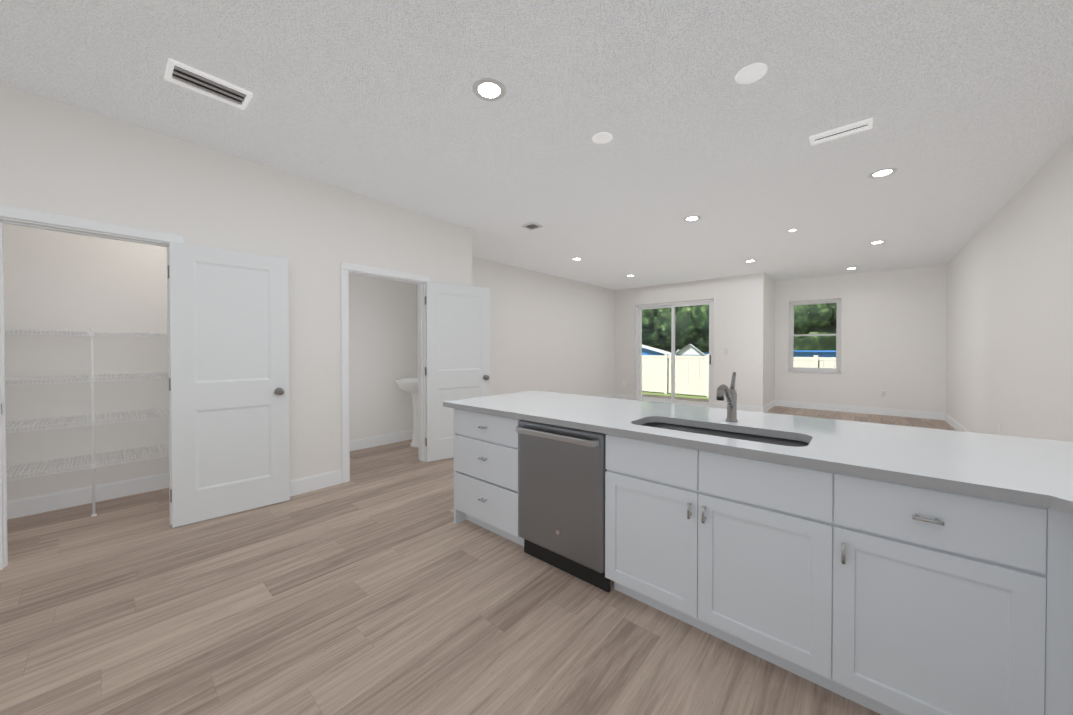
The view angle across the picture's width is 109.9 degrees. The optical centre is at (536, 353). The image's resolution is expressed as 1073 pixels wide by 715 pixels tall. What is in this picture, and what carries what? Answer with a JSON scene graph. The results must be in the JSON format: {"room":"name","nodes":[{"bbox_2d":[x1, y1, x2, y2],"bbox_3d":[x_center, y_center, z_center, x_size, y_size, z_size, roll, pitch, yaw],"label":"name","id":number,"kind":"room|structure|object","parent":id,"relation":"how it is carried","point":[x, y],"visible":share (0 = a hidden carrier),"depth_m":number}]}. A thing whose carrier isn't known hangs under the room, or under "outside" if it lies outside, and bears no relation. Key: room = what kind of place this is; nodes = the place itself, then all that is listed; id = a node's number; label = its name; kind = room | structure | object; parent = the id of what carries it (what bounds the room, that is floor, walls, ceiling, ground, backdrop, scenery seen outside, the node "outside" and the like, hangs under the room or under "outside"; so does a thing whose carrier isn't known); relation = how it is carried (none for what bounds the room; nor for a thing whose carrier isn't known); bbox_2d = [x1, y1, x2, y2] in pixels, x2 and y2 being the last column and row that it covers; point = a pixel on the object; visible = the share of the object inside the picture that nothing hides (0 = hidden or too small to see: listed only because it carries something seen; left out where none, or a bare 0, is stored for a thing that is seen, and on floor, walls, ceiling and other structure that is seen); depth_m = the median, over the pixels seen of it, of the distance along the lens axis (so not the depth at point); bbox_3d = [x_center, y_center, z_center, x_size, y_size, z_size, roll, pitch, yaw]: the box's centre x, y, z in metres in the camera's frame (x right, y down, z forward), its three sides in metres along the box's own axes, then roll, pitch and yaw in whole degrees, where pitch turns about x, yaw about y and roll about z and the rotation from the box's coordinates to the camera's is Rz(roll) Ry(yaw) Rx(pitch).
{"room":"kitchen","nodes":[
{"label":"kitchen","id":0,"kind":"room"},
{"bbox_2d":[0,84,475,500],"bbox_3d":[-2.774,-0.152,2.626,0.120,2.800,5.823,1,1,41],"label":"wall","id":1,"kind":"structure","parent":0,"point":[57,158],"depth_m":3.16},
{"bbox_2d":[0,205,429,569],"bbox_3d":[-2.229,0.189,3.256,0.154,2.104,2.924,1,1,41],"label":"door frame","id":2,"kind":"structure","parent":1,"relation":"attached to","point":[34,219],"depth_m":2.72},
{"bbox_2d":[168,241,289,527],"bbox_3d":[-2.327,0.222,2.904,0.173,2.030,0.718,1,1,41],"label":"closet door","id":3,"kind":"structure","parent":1,"relation":"in","point":[229,352],"depth_m":2.88},
{"bbox_2d":[425,281,489,461],"bbox_3d":[-0.897,0.205,4.454,0.292,2.030,0.787,1,1,41],"label":"bathroom door","id":4,"kind":"structure","parent":1,"relation":"in","point":[457,367],"depth_m":4.39},
{"bbox_2d":[0,394,955,714],"bbox_3d":[0.946,1.284,3.948,6.364,0.100,13.100,1,1,41],"label":"floor","id":5,"kind":"structure","parent":0,"point":[380,582],"depth_m":1.76},
{"bbox_2d":[4,328,168,516],"bbox_3d":[-3.593,0.524,2.940,0.413,1.440,1.912,1,1,41],"label":"wire shelf","id":6,"kind":"object","parent":5,"relation":"on","point":[92,376],"visible":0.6,"depth_m":2.88},
{"bbox_2d":[395,377,418,447],"bbox_3d":[-1.605,0.718,4.990,0.580,1.008,0.489,1,1,41],"label":"pedestal sink","id":7,"kind":"object","parent":5,"relation":"on","point":[410,385],"visible":0.48,"depth_m":4.92},
{"bbox_2d":[454,408,517,543],"bbox_3d":[-0.154,0.819,2.787,0.654,0.854,0.631,1,1,41],"label":"base cabinet","id":8,"kind":"object","parent":5,"relation":"on","point":[485,445],"depth_m":2.53},
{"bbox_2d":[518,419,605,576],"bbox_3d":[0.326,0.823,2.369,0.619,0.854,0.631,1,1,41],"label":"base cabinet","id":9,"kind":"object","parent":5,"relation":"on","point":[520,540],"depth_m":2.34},
{"bbox_2d":[516,420,609,592],"bbox_3d":[0.290,0.824,2.328,0.603,0.853,0.656,1,1,41],"label":"dishwasher","id":10,"kind":"object","parent":5,"relation":"on","point":[562,470],"visible":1,"depth_m":2.09},
{"bbox_2d":[606,434,837,693],"bbox_3d":[0.905,0.829,1.865,0.916,0.854,0.631,1,1,41],"label":"base cabinet","id":11,"kind":"object","parent":5,"relation":"on","point":[741,551],"depth_m":1.54},
{"bbox_2d":[838,473,1072,714],"bbox_3d":[1.446,0.834,1.394,0.520,0.854,0.631,1,1,41],"label":"base cabinet","id":12,"kind":"object","parent":5,"relation":"on","point":[881,597],"depth_m":1.14},
{"bbox_2d":[0,0,1072,289],"bbox_3d":[0.946,-1.616,3.917,6.364,0.100,13.100,1,1,41],"label":"ceiling","id":13,"kind":"structure","parent":0,"point":[966,106],"depth_m":2.38},
{"bbox_2d":[165,58,252,109],"bbox_3d":[-1.880,-1.538,2.168,0.210,0.018,0.360,1,1,41],"label":"ceiling vent","id":14,"kind":"object","parent":13,"relation":"in","point":[186,76],"visible":1,"depth_m":2.15},
{"bbox_2d":[473,78,505,100],"bbox_3d":[-0.277,-1.546,2.212,0.195,0.004,0.195,1,1,41],"label":"recessed light","id":15,"kind":"object","parent":13,"relation":"in","point":[487,89],"visible":1,"depth_m":2.20},
{"bbox_2d":[521,222,542,229],"bbox_3d":[-0.054,-1.565,4.630,0.190,0.018,0.190,1,1,41],"label":"ceiling vent","id":16,"kind":"object","parent":13,"relation":"in","point":[531,226],"visible":1,"depth_m":4.62},
{"bbox_2d":[592,132,612,143],"bbox_3d":[0.475,-1.546,2.710,0.144,0.014,0.144,1,1,41],"label":"ceiling plate","id":17,"kind":"object","parent":13,"relation":"attached to","point":[602,137],"visible":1,"depth_m":2.70},
{"bbox_2d":[684,216,700,220],"bbox_3d":[1.812,-1.569,4.383,0.188,0.004,0.188,1,1,41],"label":"recessed light","id":18,"kind":"object","parent":13,"relation":"in","point":[692,218],"visible":1,"depth_m":4.37},
{"bbox_2d":[735,63,767,83],"bbox_3d":[1.185,-1.539,2.079,0.156,0.014,0.156,1,1,41],"label":"ceiling plate","id":19,"kind":"object","parent":13,"relation":"attached to","point":[751,73],"visible":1,"depth_m":2.06},
{"bbox_2d":[809,117,872,145],"bbox_3d":[2.121,-1.543,2.629,0.340,0.018,0.130,1,1,41],"label":"ceiling vent","id":20,"kind":"object","parent":13,"relation":"in","point":[847,130],"visible":0.98,"depth_m":2.62},
{"bbox_2d":[868,240,885,243],"bbox_3d":[4.850,-1.580,5.358,0.187,0.004,0.188,1,1,41],"label":"recessed light","id":21,"kind":"object","parent":13,"relation":"in","point":[878,242],"visible":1,"depth_m":5.35},
{"bbox_2d":[868,168,896,177],"bbox_3d":[2.989,-1.557,3.252,0.188,0.004,0.188,1,1,41],"label":"recessed light","id":22,"kind":"object","parent":13,"relation":"in","point":[882,172],"visible":1,"depth_m":3.25},
{"bbox_2d":[476,257,615,396],"bbox_3d":[-1.809,-0.183,5.463,0.200,2.800,11.790,1,1,41],"label":"wall","id":23,"kind":"structure","parent":0,"point":[551,333],"depth_m":7.65},
{"bbox_2d":[616,273,767,407],"bbox_3d":[3.332,-0.218,8.670,3.320,2.800,0.200,1,1,41],"label":"wall","id":24,"kind":"structure","parent":0,"point":[740,302],"depth_m":7.94},
{"bbox_2d":[636,299,713,407],"bbox_3d":[3.188,-0.004,8.781,1.812,2.362,0.125,1,1,41],"label":"sliding door","id":25,"kind":"structure","parent":24,"relation":"in","point":[639,351],"depth_m":8.76},
{"bbox_2d":[544,349,1000,434],"bbox_3d":[2.905,0.389,6.188,5.964,0.914,6.735,1,1,41],"label":"outlet plates","id":26,"kind":"object","parent":24,"relation":"attached to","point":[884,393],"visible":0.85,"depth_m":7.57},
{"bbox_2d":[768,277,775,402],"bbox_3d":[4.929,-0.212,8.128,0.200,2.800,1.080,1,1,41],"label":"wall","id":27,"kind":"structure","parent":0,"point":[771,283],"depth_m":8.22},
{"bbox_2d":[7,394,969,519],"bbox_3d":[0.946,1.166,3.947,5.964,0.135,12.700,1,1,41],"label":"baseboard","id":28,"kind":"structure","parent":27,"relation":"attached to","point":[22,507],"depth_m":3.43},
{"bbox_2d":[776,265,943,412],"bbox_3d":[6.357,-0.208,7.773,2.820,2.800,0.200,1,1,41],"label":"wall","id":29,"kind":"structure","parent":0,"point":[892,321],"depth_m":7.35},
{"bbox_2d":[787,298,842,373],"bbox_3d":[5.950,-0.363,8.066,0.960,1.548,0.170,1,1,41],"label":"window","id":30,"kind":"structure","parent":29,"relation":"in","point":[837,337],"depth_m":8.04},
{"bbox_2d":[944,136,1072,441],"bbox_3d":[3.270,-0.145,1.909,0.200,2.800,13.100,1,1,41],"label":"wall","id":31,"kind":"structure","parent":0,"point":[976,334],"depth_m":3.60},
{"label":"outside","id":32,"kind":"structure","parent":0,"visible":0},
{"bbox_2d":[642,391,708,398],"bbox_3d":[21.610,1.344,39.985,100.000,0.700,71.010,1,1,41],"label":"ground","id":33,"kind":"structure","parent":32,"point":[678,395],"depth_m":16.55},
{"bbox_2d":[642,344,708,355],"bbox_3d":[7.554,0.298,26.231,10.550,2.890,8.200,1,1,41],"label":"shed","id":34,"kind":"object","parent":33,"relation":"on","point":[681,352],"depth_m":20.76},
{"bbox_2d":[642,354,835,396],"bbox_3d":[9.324,0.963,14.220,27.465,1.820,0.160,1,1,41],"label":"fence","id":35,"kind":"object","parent":33,"relation":"on","point":[657,366],"depth_m":16.63},
{"bbox_2d":[642,303,836,352],"bbox_3d":[18.756,-7.921,34.118,55.174,19.157,17.899,1,1,41],"label":"trees","id":36,"kind":"object","parent":33,"relation":"on","point":[657,341],"depth_m":29.49},
{"bbox_2d":[793,350,835,367],"bbox_3d":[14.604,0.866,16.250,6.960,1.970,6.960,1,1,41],"label":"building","id":37,"kind":"structure","parent":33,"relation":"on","point":[797,353],"depth_m":15.46},
{"bbox_3d":[0.434,0.856,-0.613,0.651,0.854,3.723,1,1,41],"label":"cabinet","id":38,"kind":"object","parent":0,"visible":0},
{"bbox_2d":[443,390,1072,504],"bbox_3d":[0.665,0.379,2.257,2.730,0.035,1.026,1,1,41],"label":"countertop","id":39,"kind":"structure","parent":38,"relation":"on","point":[1030,471],"depth_m":1.61},
{"bbox_2d":[642,422,808,446],"bbox_3d":[0.861,0.503,1.836,0.828,0.200,0.373,1,1,41],"label":"sink","id":40,"kind":"object","parent":39,"relation":"in","point":[758,438],"visible":0.02,"depth_m":1.93},
{"bbox_2d":[716,372,737,421],"bbox_3d":[0.985,0.232,1.948,0.060,0.264,0.273,1,1,41],"label":"faucet","id":41,"kind":"object","parent":39,"relation":"on","point":[730,394],"visible":1,"depth_m":2.00}
]}

